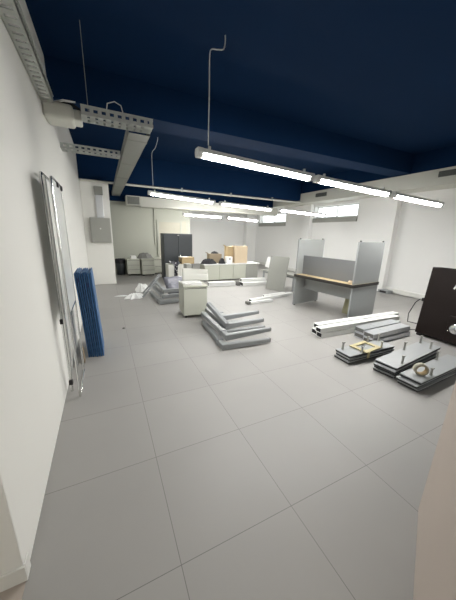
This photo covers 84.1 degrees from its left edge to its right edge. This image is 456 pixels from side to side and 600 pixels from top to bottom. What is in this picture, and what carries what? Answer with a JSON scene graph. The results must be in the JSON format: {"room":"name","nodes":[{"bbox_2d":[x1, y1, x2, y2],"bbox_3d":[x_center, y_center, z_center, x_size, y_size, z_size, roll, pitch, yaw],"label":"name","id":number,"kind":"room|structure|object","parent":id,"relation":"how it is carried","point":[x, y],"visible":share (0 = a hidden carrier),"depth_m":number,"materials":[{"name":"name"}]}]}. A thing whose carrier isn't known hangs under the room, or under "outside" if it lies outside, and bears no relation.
{"room":"office under renovation","nodes":[
{"label":"office under renovation","id":0,"kind":"room"},
{"bbox_2d":[0,581,25,599],"bbox_3d":[-0.913,1.610,-0.258,1.260,0.004,2.558,-5,16,-25],"label":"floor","id":1,"kind":"structure","parent":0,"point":[16,592],"depth_m":1.08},
{"bbox_2d":[0,0,88,574],"bbox_3d":[-3.433,-1.431,4.267,1.460,3.430,8.930,-5,16,-25],"label":"wall","id":2,"kind":"structure","parent":0,"point":[34,376],"depth_m":1.54,"materials":[{"name":"paint"}]},
{"bbox_2d":[0,552,30,591],"bbox_3d":[-1.473,1.253,0.872,1.268,0.085,0.062,-5,16,-25],"label":"baseboard","id":3,"kind":"structure","parent":2,"relation":"attached to","point":[10,579],"depth_m":1.10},
{"bbox_2d":[0,0,53,102],"bbox_3d":[-0.778,-1.419,0.462,0.119,0.060,4.660,-5,16,-25],"label":"cable tray","id":4,"kind":"object","parent":2,"relation":"attached to","point":[17,12],"visible":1,"depth_m":1.74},
{"bbox_2d":[42,99,82,128],"bbox_3d":[-1.724,-1.972,2.685,0.378,0.182,0.312,-5,16,-25],"label":"junction box","id":5,"kind":"object","parent":2,"relation":"attached to","point":[61,113],"visible":0.93,"depth_m":2.59,"materials":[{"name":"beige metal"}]},
{"bbox_2d":[60,142,119,158],"bbox_3d":[-2.045,-2.232,3.794,0.780,0.070,0.214,-5,16,-25],"label":"cable tray","id":6,"kind":"object","parent":2,"relation":"attached to","point":[63,148],"visible":0.99,"depth_m":3.74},
{"bbox_2d":[79,180,115,284],"bbox_3d":[-3.662,-1.851,7.188,0.670,2.740,0.650,-5,16,-25],"label":"column","id":7,"kind":"structure","parent":2,"relation":"attached to","point":[100,255],"depth_m":6.92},
{"bbox_2d":[94,186,103,217],"bbox_3d":[-3.402,-2.581,6.688,0.200,0.780,0.090,-5,16,-25],"label":"duct","id":8,"kind":"object","parent":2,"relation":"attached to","point":[98,192],"visible":0.98,"depth_m":6.66,"materials":[{"name":"metal"}]},
{"bbox_2d":[89,217,111,242],"bbox_3d":[-3.432,-1.885,6.833,0.490,0.640,0.150,-5,16,-25],"label":"electrical panel","id":9,"kind":"object","parent":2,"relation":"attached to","point":[100,228],"visible":1,"depth_m":6.78,"materials":[{"name":"grey metal"}]},
{"bbox_2d":[125,195,140,206],"bbox_3d":[-3.143,-3.265,8.350,0.430,0.290,0.432,-5,16,-25],"label":"air conditioner","id":10,"kind":"object","parent":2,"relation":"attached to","point":[130,200],"visible":1,"depth_m":8.18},
{"bbox_2d":[76,150,301,200],"bbox_3d":[-0.652,-3.769,8.030,7.140,0.670,0.550,-5,16,-25],"label":"ceiling beam","id":11,"kind":"structure","parent":2,"relation":"attached to","point":[166,174],"depth_m":7.55,"materials":[{"name":"paint"}]},
{"bbox_2d":[79,178,300,203],"bbox_3d":[-0.513,-3.317,7.836,7.110,0.107,0.075,-5,16,-25],"label":"ceiling pipe","id":12,"kind":"object","parent":2,"relation":"attached to","point":[80,179],"visible":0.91,"depth_m":7.50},
{"bbox_2d":[44,55,414,176],"bbox_3d":[1.032,-2.965,4.660,7.190,0.410,0.450,-5,16,-25],"label":"ceiling beam","id":13,"kind":"structure","parent":2,"relation":"attached to","point":[174,112],"depth_m":3.91,"materials":[{"name":"paint"}]},
{"bbox_2d":[110,201,189,273],"bbox_3d":[-3.603,-2.995,10.177,3.500,3.430,2.550,-5,16,-25],"label":"wall","id":14,"kind":"structure","parent":0,"point":[132,226],"depth_m":9.04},
{"bbox_2d":[111,125,149,195],"bbox_3d":[-2.398,-2.736,5.699,0.254,0.089,6.350,-5,16,-25],"label":"cable tray","id":15,"kind":"object","parent":14,"relation":"attached to","point":[133,145],"visible":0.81,"depth_m":3.90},
{"bbox_2d":[157,220,181,256],"bbox_3d":[-2.195,-2.027,9.626,0.930,1.920,0.090,-5,16,-25],"label":"door","id":16,"kind":"structure","parent":14,"relation":"in","point":[163,226],"depth_m":9.44,"materials":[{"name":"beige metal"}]},
{"bbox_2d":[108,184,272,207],"bbox_3d":[-1.328,-4.002,9.425,7.140,0.970,0.230,-5,16,-25],"label":"ceiling beam","id":17,"kind":"structure","parent":14,"relation":"attached to","point":[128,190],"depth_m":9.22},
{"bbox_2d":[139,196,277,215],"bbox_3d":[-0.473,-3.516,9.638,5.500,0.310,0.370,-5,16,-25],"label":"ceiling beam","id":18,"kind":"structure","parent":17,"relation":"attached to","point":[146,202],"depth_m":9.13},
{"bbox_2d":[182,212,222,217],"bbox_3d":[-0.820,-2.813,8.357,1.378,0.126,0.120,-5,16,-25],"label":"tube light","id":19,"kind":"object","parent":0,"point":[183,213],"visible":1,"depth_m":8.31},
{"bbox_2d":[185,214,220,217],"bbox_3d":[-0.822,-2.771,8.368,1.250,0.040,0.086,-5,16,-25],"label":"diffuser","id":20,"kind":"object","parent":19,"relation":"attached to","point":[199,215],"depth_m":8.34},
{"bbox_2d":[190,211,243,263],"bbox_3d":[-0.481,-3.650,13.007,4.640,3.430,0.400,-5,16,-25],"label":"wall","id":21,"kind":"structure","parent":0,"point":[209,234],"depth_m":12.76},
{"bbox_2d":[243,214,256,261],"bbox_3d":[1.151,-3.698,13.371,0.580,3.430,0.350,-5,16,-25],"label":"column","id":22,"kind":"structure","parent":21,"relation":"attached to","point":[249,230],"depth_m":13.31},
{"bbox_2d":[22,263,455,599],"bbox_3d":[0.225,-0.051,6.365,9.600,0.100,14.300,-5,16,-25],"label":"floor","id":23,"kind":"structure","parent":0,"point":[184,467],"depth_m":1.74,"materials":[{"name":"tile"}]},
{"bbox_2d":[39,171,84,396],"bbox_3d":[-1.522,-0.107,2.381,0.108,1.942,0.661,-5,16,-25],"label":"stand","id":24,"kind":"object","parent":23,"relation":"on","point":[56,189],"visible":1,"depth_m":2.17,"materials":[{"name":"silver metal"}]},
{"bbox_2d":[74,268,89,356],"bbox_3d":[-1.801,0.149,3.152,0.062,1.034,0.460,-5,16,-25],"label":"board","id":25,"kind":"object","parent":23,"relation":"on","point":[75,277],"visible":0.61,"depth_m":2.96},
{"bbox_2d":[76,268,91,356],"bbox_3d":[-1.776,0.145,3.151,0.062,1.044,0.434,-5,16,-25],"label":"board","id":26,"kind":"object","parent":23,"relation":"on","point":[77,276],"visible":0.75,"depth_m":2.97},
{"bbox_2d":[78,268,93,356],"bbox_3d":[-1.744,0.150,3.137,0.062,1.044,0.400,-5,16,-25],"label":"board","id":27,"kind":"object","parent":23,"relation":"on","point":[80,270],"visible":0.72,"depth_m":2.97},
{"bbox_2d":[81,268,95,355],"bbox_3d":[-1.739,0.144,3.179,0.062,1.034,0.460,-5,16,-25],"label":"board","id":28,"kind":"object","parent":23,"relation":"on","point":[82,278],"visible":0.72,"depth_m":2.98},
{"bbox_2d":[83,268,97,356],"bbox_3d":[-1.706,0.144,3.162,0.062,1.044,0.430,-5,16,-25],"label":"board","id":29,"kind":"object","parent":23,"relation":"on","point":[84,276],"visible":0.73,"depth_m":2.98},
{"bbox_2d":[85,268,99,355],"bbox_3d":[-1.681,0.145,3.162,0.062,1.044,0.404,-5,16,-25],"label":"board","id":30,"kind":"object","parent":23,"relation":"on","point":[86,271],"visible":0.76,"depth_m":3.00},
{"bbox_2d":[87,268,101,355],"bbox_3d":[-1.669,0.143,3.188,0.062,1.034,0.460,-5,16,-25],"label":"board","id":31,"kind":"object","parent":23,"relation":"on","point":[88,273],"visible":0.73,"depth_m":3.00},
{"bbox_2d":[89,268,103,355],"bbox_3d":[-1.645,0.139,3.189,0.062,1.044,0.430,-5,16,-25],"label":"board","id":32,"kind":"object","parent":23,"relation":"on","point":[91,269],"visible":1,"depth_m":3.08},
{"bbox_2d":[115,258,124,274],"bbox_3d":[-3.780,-1.181,8.908,0.342,0.559,0.339,-5,16,-25],"label":"waste bin","id":33,"kind":"object","parent":23,"relation":"on","point":[120,262],"visible":1,"depth_m":8.81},
{"bbox_2d":[126,258,140,274],"bbox_3d":[-3.354,-1.184,8.946,0.432,0.570,0.502,-5,16,-25],"label":"drawer pedestal","id":34,"kind":"object","parent":23,"relation":"on","point":[132,265],"visible":0.94,"depth_m":8.73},
{"bbox_2d":[125,293,142,299],"bbox_3d":[-2.159,-0.107,5.908,0.328,0.105,0.482,5,15,14],"label":"plastic sheet","id":35,"kind":"object","parent":23,"relation":"on","point":[131,296],"visible":0.98,"depth_m":5.82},
{"bbox_2d":[135,283,149,291],"bbox_3d":[-2.230,-0.340,6.598,0.358,0.200,0.393,6,15,17],"label":"plastic bag","id":36,"kind":"object","parent":23,"relation":"on","point":[141,287],"visible":0.89,"depth_m":6.49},
{"bbox_2d":[140,258,154,275],"bbox_3d":[-2.864,-1.173,8.961,0.432,0.570,0.502,-6,17,-28],"label":"drawer pedestal","id":37,"kind":"object","parent":23,"relation":"on","point":[147,266],"visible":0.95,"depth_m":8.75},
{"bbox_2d":[137,253,152,258],"bbox_3d":[-2.934,-1.575,8.941,0.565,0.208,0.221,-5,16,-25],"label":"pile","id":38,"kind":"object","parent":37,"relation":"on","point":[141,255],"visible":1,"depth_m":8.87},
{"bbox_2d":[153,257,161,273],"bbox_3d":[-2.613,-1.276,9.379,0.312,0.570,0.502,-5,16,-25],"label":"drawer pedestal","id":39,"kind":"object","parent":23,"relation":"on","point":[158,267],"visible":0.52,"depth_m":9.15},
{"bbox_2d":[149,291,178,304],"bbox_3d":[-1.380,-0.102,6.004,0.753,0.096,1.055,-6,17,-28],"label":"frame","id":40,"kind":"object","parent":23,"relation":"on","point":[160,301],"visible":0.73,"depth_m":5.53,"materials":[{"name":"grey metal"}]},
{"bbox_2d":[152,286,178,298],"bbox_3d":[-1.346,-0.230,6.117,0.753,0.096,1.055,-6,17,-27],"label":"frame","id":41,"kind":"object","parent":40,"relation":"on","point":[161,294],"visible":0.66,"depth_m":5.63,"materials":[{"name":"grey metal"}]},
{"bbox_2d":[155,281,178,292],"bbox_3d":[-1.331,-0.355,6.175,0.753,0.096,1.055,-6,17,-26],"label":"frame","id":42,"kind":"object","parent":41,"relation":"on","point":[157,283],"visible":0.56,"depth_m":5.69,"materials":[{"name":"grey metal"}]},
{"bbox_2d":[163,276,181,293],"bbox_3d":[-1.114,-0.345,6.111,0.816,0.424,0.521,-8,18,-32],"label":"plastic bag","id":43,"kind":"object","parent":42,"relation":"on","point":[170,282],"visible":0.3,"depth_m":5.97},
{"bbox_2d":[165,263,182,276],"bbox_3d":[-1.546,-0.855,7.922,0.720,0.560,0.420,-5,16,-25],"label":"base cabinet","id":44,"kind":"object","parent":23,"relation":"on","point":[169,267],"visible":0.34,"depth_m":7.66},
{"bbox_2d":[168,261,180,275],"bbox_3d":[-1.633,-0.988,7.786,0.371,0.446,0.396,-5,16,-25],"label":"cloth","id":45,"kind":"object","parent":44,"relation":"hanging from","point":[174,263],"visible":0.99,"depth_m":7.64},
{"bbox_2d":[179,256,193,263],"bbox_3d":[-1.308,-1.257,7.973,0.402,0.201,0.300,-7,17,-29],"label":"cardboard box","id":46,"kind":"object","parent":44,"relation":"on","point":[188,259],"visible":0.8,"depth_m":7.85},
{"bbox_2d":[160,233,191,277],"bbox_3d":[-1.693,-1.445,8.377,0.920,1.460,0.555,-5,16,-25],"label":"cabinet","id":47,"kind":"object","parent":23,"relation":"on","point":[173,245],"visible":0.68,"depth_m":8.08,"materials":[{"name":"black metal"}]},
{"bbox_2d":[178,281,207,317],"bbox_3d":[-0.672,-0.026,4.798,0.442,0.600,0.542,-4,16,-19],"label":"drawer pedestal","id":48,"kind":"object","parent":23,"relation":"on","point":[192,298],"visible":0.77,"depth_m":4.55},
{"bbox_2d":[181,280,201,284],"bbox_3d":[-0.669,-0.318,4.660,0.404,0.034,0.344,-4,16,-19],"label":"paper stack","id":49,"kind":"object","parent":48,"relation":"on","point":[195,282],"visible":1,"depth_m":4.59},
{"bbox_2d":[182,268,207,280],"bbox_3d":[-0.640,-0.500,4.931,0.510,0.246,0.103,-2,15,-15],"label":"sheet","id":50,"kind":"object","parent":48,"relation":"on","point":[188,274],"visible":0.98,"depth_m":4.92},
{"bbox_2d":[200,264,218,280],"bbox_3d":[-0.606,-0.914,8.330,0.506,0.520,0.450,-5,16,-25],"label":"base cabinet","id":51,"kind":"object","parent":23,"relation":"on","point":[213,270],"visible":0.63,"depth_m":8.15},
{"bbox_2d":[199,262,259,264],"bbox_3d":[0.067,-1.241,8.566,2.060,0.026,0.500,-5,16,-25],"label":"countertop","id":52,"kind":"structure","parent":51,"relation":"on","point":[247,262],"depth_m":8.40,"materials":[{"name":"white plastic"}]},
{"bbox_2d":[206,252,221,262],"bbox_3d":[-0.489,-1.411,8.405,0.511,0.352,0.220,-5,16,-25],"label":"carton","id":53,"kind":"object","parent":52,"relation":"on","point":[216,257],"visible":0.65,"depth_m":8.33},
{"bbox_2d":[223,245,232,262],"bbox_3d":[-0.012,-1.575,8.607,0.311,0.592,0.200,-5,16,-25],"label":"carton","id":54,"kind":"object","parent":52,"relation":"on","point":[228,250],"visible":0.68,"depth_m":8.53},
{"bbox_2d":[232,246,247,262],"bbox_3d":[0.383,-1.577,8.722,0.480,0.560,0.300,-5,16,-25],"label":"box","id":55,"kind":"object","parent":52,"relation":"on","point":[239,252],"visible":0.82,"depth_m":8.58,"materials":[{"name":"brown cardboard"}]},
{"bbox_2d":[207,281,234,286],"bbox_3d":[-0.195,-0.486,7.531,0.830,0.123,0.166,-3,16,-18],"label":"channel","id":56,"kind":"object","parent":23,"relation":"on","point":[215,283],"visible":0.9,"depth_m":7.47,"materials":[{"name":"plastic"}]},
{"bbox_2d":[219,265,232,279],"bbox_3d":[-0.151,-0.957,8.544,0.496,0.520,0.450,-5,16,-25],"label":"base cabinet","id":57,"kind":"object","parent":23,"relation":"on","point":[225,271],"visible":0.81,"depth_m":8.34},
{"bbox_2d":[202,320,270,350],"bbox_3d":[0.079,0.481,3.959,0.753,0.096,1.055,-4,16,-20],"label":"frame","id":58,"kind":"object","parent":23,"relation":"on","point":[223,345],"visible":0.98,"depth_m":3.51,"materials":[{"name":"grey metal"}]},
{"bbox_2d":[201,311,270,340],"bbox_3d":[0.086,0.343,4.043,0.753,0.096,1.055,-6,18,-24],"label":"frame","id":59,"kind":"object","parent":58,"relation":"on","point":[221,331],"visible":1,"depth_m":3.62,"materials":[{"name":"grey metal"}]},
{"bbox_2d":[206,302,228,325],"bbox_3d":[-0.164,0.206,3.783,0.065,0.270,0.461,-12,20,-41],"label":"steel post","id":60,"kind":"object","parent":59,"relation":"on","point":[209,305],"visible":1,"depth_m":3.75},
{"bbox_2d":[208,314,264,332],"bbox_3d":[0.114,0.372,4.375,0.713,0.096,0.905,-4,16,-21],"label":"frame","id":61,"kind":"object","parent":59,"relation":"on","point":[261,326],"visible":0.27,"depth_m":3.97,"materials":[{"name":"grey metal"}]},
{"bbox_2d":[205,308,263,328],"bbox_3d":[0.084,0.261,4.383,0.713,0.096,0.905,-6,17,-24],"label":"frame","id":62,"kind":"object","parent":61,"relation":"on","point":[234,324],"visible":0.74,"depth_m":4.01,"materials":[{"name":"grey metal"}]},
{"bbox_2d":[232,264,245,279],"bbox_3d":[0.296,-0.999,8.753,0.486,0.520,0.450,-5,16,-25],"label":"base cabinet","id":63,"kind":"object","parent":23,"relation":"on","point":[239,270],"visible":0.63,"depth_m":8.55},
{"bbox_2d":[245,264,257,277],"bbox_3d":[0.733,-1.040,8.958,0.476,0.520,0.450,-5,16,-25],"label":"base cabinet","id":64,"kind":"object","parent":23,"relation":"on","point":[251,269],"visible":0.64,"depth_m":8.76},
{"bbox_2d":[239,281,266,285],"bbox_3d":[0.812,-0.523,7.825,0.900,0.103,0.306,-4,16,-20],"label":"channel","id":65,"kind":"object","parent":23,"relation":"on","point":[253,283],"visible":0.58,"depth_m":7.67,"materials":[{"name":"plastic"}]},
{"bbox_2d":[240,278,265,281],"bbox_3d":[0.779,-0.633,7.851,0.840,0.093,0.126,-4,16,-20],"label":"channel","id":66,"kind":"object","parent":65,"relation":"on","point":[241,279],"visible":1,"depth_m":7.77,"materials":[{"name":"plastic"}]},
{"bbox_2d":[250,299,272,303],"bbox_3d":[0.763,0.030,5.822,0.620,0.053,0.096,-6,17,-28],"label":"strip","id":67,"kind":"object","parent":23,"relation":"on","point":[263,300],"visible":0.84,"depth_m":5.79,"materials":[{"name":"plastic"}]},
{"bbox_2d":[249,292,292,300],"bbox_3d":[1.090,-0.083,6.266,1.450,0.063,0.106,-9,18,-36],"label":"strip","id":68,"kind":"object","parent":23,"relation":"on","point":[286,293],"visible":0.82,"depth_m":6.24,"materials":[{"name":"plastic"}]},
{"bbox_2d":[265,256,289,291],"bbox_3d":[1.391,-0.750,7.141,0.560,0.930,0.239,12,18,34],"label":"leaning board","id":69,"kind":"object","parent":23,"relation":"on","point":[278,267],"visible":0.99,"depth_m":7.12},
{"bbox_2d":[261,269,294,290],"bbox_3d":[1.561,-0.616,7.580,0.300,0.450,1.420,-8,18,-33],"label":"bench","id":70,"kind":"object","parent":23,"relation":"on","point":[289,275],"visible":0.45,"depth_m":7.11,"materials":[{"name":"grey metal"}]},
{"bbox_2d":[292,238,384,317],"bbox_3d":[2.177,-0.490,5.187,0.858,1.462,1.374,-8,17,-32],"label":"desk","id":71,"kind":"object","parent":23,"relation":"on","point":[314,273],"visible":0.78,"depth_m":4.88,"materials":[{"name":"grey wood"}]},
{"bbox_2d":[342,299,348,313],"bbox_3d":[2.471,0.152,5.065,0.085,0.297,0.340,-8,17,-32],"label":"board","id":72,"kind":"object","parent":23,"relation":"on","point":[346,303],"visible":0.24,"depth_m":5.15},
{"bbox_2d":[316,320,399,337],"bbox_3d":[2.254,0.465,4.280,1.850,0.083,0.126,-5,16,-23],"label":"long trunking","id":73,"kind":"object","parent":23,"relation":"on","point":[350,330],"visible":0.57,"depth_m":3.98,"materials":[{"name":"white plastic"}]},
{"bbox_2d":[315,314,399,332],"bbox_3d":[2.236,0.385,4.267,1.860,0.078,0.126,-5,16,-23],"label":"long trunking","id":74,"kind":"object","parent":73,"relation":"on","point":[346,324],"visible":0.99,"depth_m":4.12,"materials":[{"name":"white plastic"}]},
{"bbox_2d":[354,331,362,339],"bbox_3d":[2.450,0.513,4.133,0.930,0.077,0.171,-6,16,-25],"label":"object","id":75,"kind":"object","parent":23,"relation":"on","point":[356,334],"visible":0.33,"depth_m":3.95,"materials":[{"name":"metal"}]},
{"bbox_2d":[354,319,400,333],"bbox_3d":[2.466,0.427,4.151,0.930,0.077,0.171,-6,16,-25],"label":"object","id":76,"kind":"object","parent":75,"relation":"on","point":[360,328],"visible":0.73,"depth_m":4.07,"materials":[{"name":"metal"}]},
{"bbox_2d":[334,351,392,363],"bbox_3d":[1.810,0.715,3.370,0.840,0.031,0.230,-5,16,-24],"label":"panel","id":77,"kind":"object","parent":23,"relation":"on","point":[335,355],"visible":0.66,"depth_m":3.23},
{"bbox_2d":[336,348,393,361],"bbox_3d":[1.828,0.681,3.360,0.840,0.031,0.230,-5,16,-24],"label":"panel","id":78,"kind":"object","parent":77,"relation":"on","point":[392,349],"visible":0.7,"depth_m":3.22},
{"bbox_2d":[335,340,394,357],"bbox_3d":[1.826,0.643,3.360,0.840,0.031,0.230,-5,16,-23],"label":"panel","id":79,"kind":"object","parent":78,"relation":"on","point":[350,352],"visible":0.82,"depth_m":3.30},
{"bbox_2d":[349,341,380,358],"bbox_3d":[1.819,0.652,3.350,0.340,0.082,0.252,-7,17,-31],"label":"strap","id":80,"kind":"object","parent":79,"relation":"on","point":[375,347],"visible":1,"depth_m":3.31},
{"bbox_2d":[362,331,409,341],"bbox_3d":[2.485,0.562,3.950,0.930,0.077,0.171,-6,16,-26],"label":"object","id":81,"kind":"object","parent":23,"relation":"on","point":[406,333],"visible":0.48,"depth_m":3.88,"materials":[{"name":"metal"}]},
{"bbox_2d":[363,323,409,338],"bbox_3d":[2.495,0.478,3.959,0.930,0.077,0.171,-6,17,-26],"label":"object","id":82,"kind":"object","parent":81,"relation":"on","point":[388,330],"visible":1,"depth_m":3.89,"materials":[{"name":"metal"}]},
{"bbox_2d":[373,354,436,378],"bbox_3d":[2.269,0.775,3.194,1.150,0.031,0.240,-7,17,-30],"label":"panel","id":83,"kind":"object","parent":23,"relation":"on","point":[433,356],"visible":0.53,"depth_m":2.96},
{"bbox_2d":[374,353,436,375],"bbox_3d":[2.272,0.739,3.196,1.150,0.031,0.240,-8,17,-31],"label":"panel","id":84,"kind":"object","parent":83,"relation":"on","point":[436,353],"visible":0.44,"depth_m":2.93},
{"bbox_2d":[373,350,439,373],"bbox_3d":[2.254,0.713,3.160,1.150,0.031,0.240,-7,17,-31],"label":"panel","id":85,"kind":"object","parent":84,"relation":"on","point":[377,364],"visible":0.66,"depth_m":2.91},
{"bbox_2d":[375,341,440,369],"bbox_3d":[2.283,0.675,3.173,1.150,0.031,0.240,-7,17,-31],"label":"panel","id":86,"kind":"object","parent":85,"relation":"on","point":[416,351],"visible":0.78,"depth_m":3.10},
{"bbox_2d":[397,371,455,392],"bbox_3d":[2.346,0.857,2.893,1.050,0.031,0.210,-6,17,-27],"label":"panel","id":87,"kind":"object","parent":23,"relation":"on","point":[451,374],"visible":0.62,"depth_m":2.71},
{"bbox_2d":[396,369,455,388],"bbox_3d":[2.326,0.816,2.887,1.050,0.031,0.210,-6,17,-27],"label":"panel","id":88,"kind":"object","parent":87,"relation":"on","point":[400,378],"visible":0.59,"depth_m":2.67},
{"bbox_2d":[400,354,455,384],"bbox_3d":[2.370,0.776,2.886,1.050,0.031,0.210,-6,17,-27],"label":"panel","id":89,"kind":"object","parent":88,"relation":"on","point":[444,364],"visible":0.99,"depth_m":2.81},
{"bbox_2d":[413,363,428,375],"bbox_3d":[2.045,0.735,2.681,0.132,0.132,0.056,6,15,16],"label":"tape roll","id":90,"kind":"object","parent":89,"relation":"on","point":[416,366],"visible":1,"depth_m":2.67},
{"bbox_2d":[415,267,455,344],"bbox_3d":[3.492,0.112,3.739,0.541,1.111,0.980,-5,16,-25],"label":"table top","id":91,"kind":"object","parent":23,"relation":"on","point":[437,317],"visible":1,"depth_m":3.86,"materials":[{"name":"wood"}]},
{"bbox_3d":[2.244,0.427,4.424,1.900,0.083,0.126,-5,16,-23],"label":"long trunking","id":92,"kind":"object","parent":23,"relation":"on","visible":0},
{"bbox_2d":[313,311,398,327],"bbox_3d":[2.301,0.341,4.439,1.950,0.078,0.126,-5,16,-23],"label":"long trunking","id":93,"kind":"object","parent":92,"relation":"on","point":[315,324],"visible":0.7,"depth_m":4.36,"materials":[{"name":"white plastic"}]},
{"bbox_3d":[0.103,0.279,4.721,0.713,0.096,0.905,-4,16,-19],"label":"frame","id":94,"kind":"object","parent":23,"relation":"on","visible":0},
{"bbox_2d":[213,305,258,319],"bbox_3d":[0.045,0.163,4.760,0.713,0.109,0.906,-5,16,-24],"label":"frame","id":95,"kind":"object","parent":94,"relation":"on","point":[248,313],"visible":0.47,"depth_m":4.35,"materials":[{"name":"grey metal"}]},
{"bbox_2d":[25,0,455,180],"bbox_3d":[0.325,-3.462,5.465,9.600,0.100,14.300,-5,16,-25],"label":"ceiling","id":96,"kind":"structure","parent":0,"point":[380,72],"depth_m":2.85,"materials":[{"name":"paint"}]},
{"bbox_2d":[79,20,88,111],"bbox_3d":[-1.418,-2.265,2.497,0.006,0.800,0.006,-5,16,-25],"label":"rod","id":97,"kind":"object","parent":96,"relation":"hanging from","point":[79,20],"visible":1,"depth_m":2.48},
{"bbox_2d":[80,104,152,133],"bbox_3d":[-1.186,-1.941,2.736,0.695,0.085,0.234,-5,16,-25],"label":"cable tray","id":98,"kind":"object","parent":97,"relation":"hanging from","point":[146,128],"visible":1,"depth_m":2.69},
{"bbox_2d":[219,200,272,210],"bbox_3d":[0.497,-2.448,6.580,1.570,0.171,0.120,-5,16,-25],"label":"tube light","id":99,"kind":"object","parent":96,"relation":"hanging from","point":[222,203],"visible":1,"depth_m":6.51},
{"bbox_2d":[222,204,270,210],"bbox_3d":[0.495,-2.408,6.590,1.441,0.040,0.086,-3,16,-26],"label":"diffuser","id":100,"kind":"object","parent":99,"relation":"attached to","point":[232,205],"depth_m":6.56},
{"bbox_2d":[195,35,314,181],"bbox_3d":[0.401,-2.084,2.839,1.591,1.220,0.120,-5,16,-25],"label":"tube light","id":101,"kind":"object","parent":96,"relation":"hanging from","point":[200,152],"depth_m":2.83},
{"bbox_2d":[277,207,326,216],"bbox_3d":[2.197,-2.574,7.387,1.759,0.126,0.120,-3,16,-26],"label":"tube light","id":102,"kind":"object","parent":96,"relation":"hanging from","point":[282,209],"visible":1,"depth_m":7.32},
{"bbox_2d":[281,210,324,216],"bbox_3d":[2.194,-2.532,7.397,1.631,0.040,0.086,-3,16,-26],"label":"diffuser","id":103,"kind":"object","parent":102,"relation":"attached to","point":[290,211],"depth_m":7.37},
{"bbox_2d":[313,174,391,196],"bbox_3d":[1.855,-1.660,3.677,1.551,0.175,0.120,-5,16,-25],"label":"tube light","id":104,"kind":"object","parent":96,"relation":"hanging from","point":[320,179],"visible":0.9,"depth_m":3.59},
{"bbox_2d":[320,180,388,195],"bbox_3d":[1.853,-1.620,3.687,1.421,0.040,0.086,-3,15,-26],"label":"diffuser","id":105,"kind":"object","parent":104,"relation":"attached to","point":[337,183],"depth_m":3.63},
{"bbox_2d":[389,190,444,206],"bbox_3d":[3.283,-1.739,4.362,1.461,0.170,0.120,-5,16,-25],"label":"tube light","id":106,"kind":"object","parent":96,"relation":"hanging from","point":[396,195],"visible":0.9,"depth_m":4.29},
{"bbox_2d":[395,196,440,206],"bbox_3d":[3.281,-1.699,4.372,1.331,0.040,0.086,-3,15,-26],"label":"diffuser","id":107,"kind":"object","parent":106,"relation":"attached to","point":[407,198],"depth_m":4.33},
{"bbox_3d":[-1.559,-2.927,5.429,0.153,1.026,0.012,-5,16,-25],"label":"hanging wire","id":108,"kind":"object","parent":96,"relation":"hanging from","visible":0},
{"bbox_2d":[148,189,214,203],"bbox_3d":[-1.035,-2.377,5.841,1.572,0.203,0.120,-5,16,-25],"label":"tube light","id":109,"kind":"object","parent":108,"relation":"hanging from","point":[154,193],"visible":1,"depth_m":5.77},
{"bbox_2d":[151,193,212,203],"bbox_3d":[-1.037,-2.338,5.851,1.442,0.040,0.086,-2,15,-26],"label":"diffuser","id":110,"kind":"object","parent":109,"relation":"attached to","point":[167,195],"depth_m":5.80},
{"bbox_2d":[226,215,258,221],"bbox_3d":[0.532,-2.902,9.002,1.281,0.174,0.120,-5,16,-25],"label":"tube light","id":111,"kind":"object","parent":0,"point":[230,216],"visible":1,"depth_m":8.94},
{"bbox_2d":[229,217,256,221],"bbox_3d":[0.530,-2.862,9.011,1.151,0.040,0.086,-3,15,-26],"label":"diffuser","id":112,"kind":"object","parent":111,"relation":"attached to","point":[237,218],"depth_m":8.97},
{"bbox_2d":[255,188,455,299],"bbox_3d":[4.468,-2.123,7.775,0.400,3.430,13.700,-5,16,-25],"label":"wall","id":113,"kind":"structure","parent":0,"point":[425,238],"depth_m":7.00,"materials":[{"name":"paint"}]},
{"bbox_2d":[259,213,285,226],"bbox_3d":[2.167,-3.816,12.087,0.278,0.570,2.160,-5,16,-25],"label":"window","id":114,"kind":"structure","parent":113,"relation":"in","point":[274,223],"depth_m":12.06,"materials":[{"name":"white plastic"}]},
{"bbox_2d":[300,204,314,238],"bbox_3d":[3.067,-2.364,10.039,0.170,2.660,0.440,-5,16,-25],"label":"column","id":115,"kind":"structure","parent":113,"relation":"attached to","point":[306,226],"depth_m":9.78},
{"bbox_2d":[312,203,358,222],"bbox_3d":[3.770,-3.013,8.832,0.278,0.570,1.930,-5,16,-25],"label":"window","id":116,"kind":"structure","parent":113,"relation":"in","point":[318,219],"depth_m":8.79,"materials":[{"name":"white plastic"}]},
{"bbox_2d":[254,260,424,298],"bbox_3d":[4.293,-0.481,7.944,0.050,0.120,13.350,-5,16,-25],"label":"baseboard","id":117,"kind":"structure","parent":113,"relation":"attached to","point":[397,291],"depth_m":6.93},
{"bbox_2d":[273,166,455,207],"bbox_3d":[4.091,-3.134,7.192,0.600,0.340,13.500,-5,16,-25],"label":"ceiling beam","id":118,"kind":"structure","parent":113,"relation":"attached to","point":[421,181],"depth_m":6.48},
{"bbox_2d":[301,145,455,193],"bbox_3d":[4.125,-3.508,7.104,0.550,0.430,13.500,-5,16,-25],"label":"ceiling beam","id":119,"kind":"structure","parent":113,"relation":"attached to","point":[444,157],"depth_m":5.92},
{"bbox_2d":[376,197,401,290],"bbox_3d":[4.464,-1.578,7.218,0.170,2.660,0.430,-5,16,-25],"label":"column","id":120,"kind":"structure","parent":113,"relation":"attached to","point":[391,207],"depth_m":7.05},
{"bbox_2d":[436,167,455,178],"bbox_3d":[4.678,-2.677,5.309,0.012,0.170,0.500,-5,16,-25],"label":"air vent","id":121,"kind":"object","parent":113,"relation":"attached to","point":[450,172],"visible":1,"depth_m":5.38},
{"bbox_2d":[413,382,455,599],"bbox_3d":[0.901,-0.339,0.614,0.140,3.430,1.000,13,19,37],"label":"wall","id":122,"kind":"structure","parent":0,"point":[435,560],"depth_m":1.00,"materials":[{"name":"paint"}]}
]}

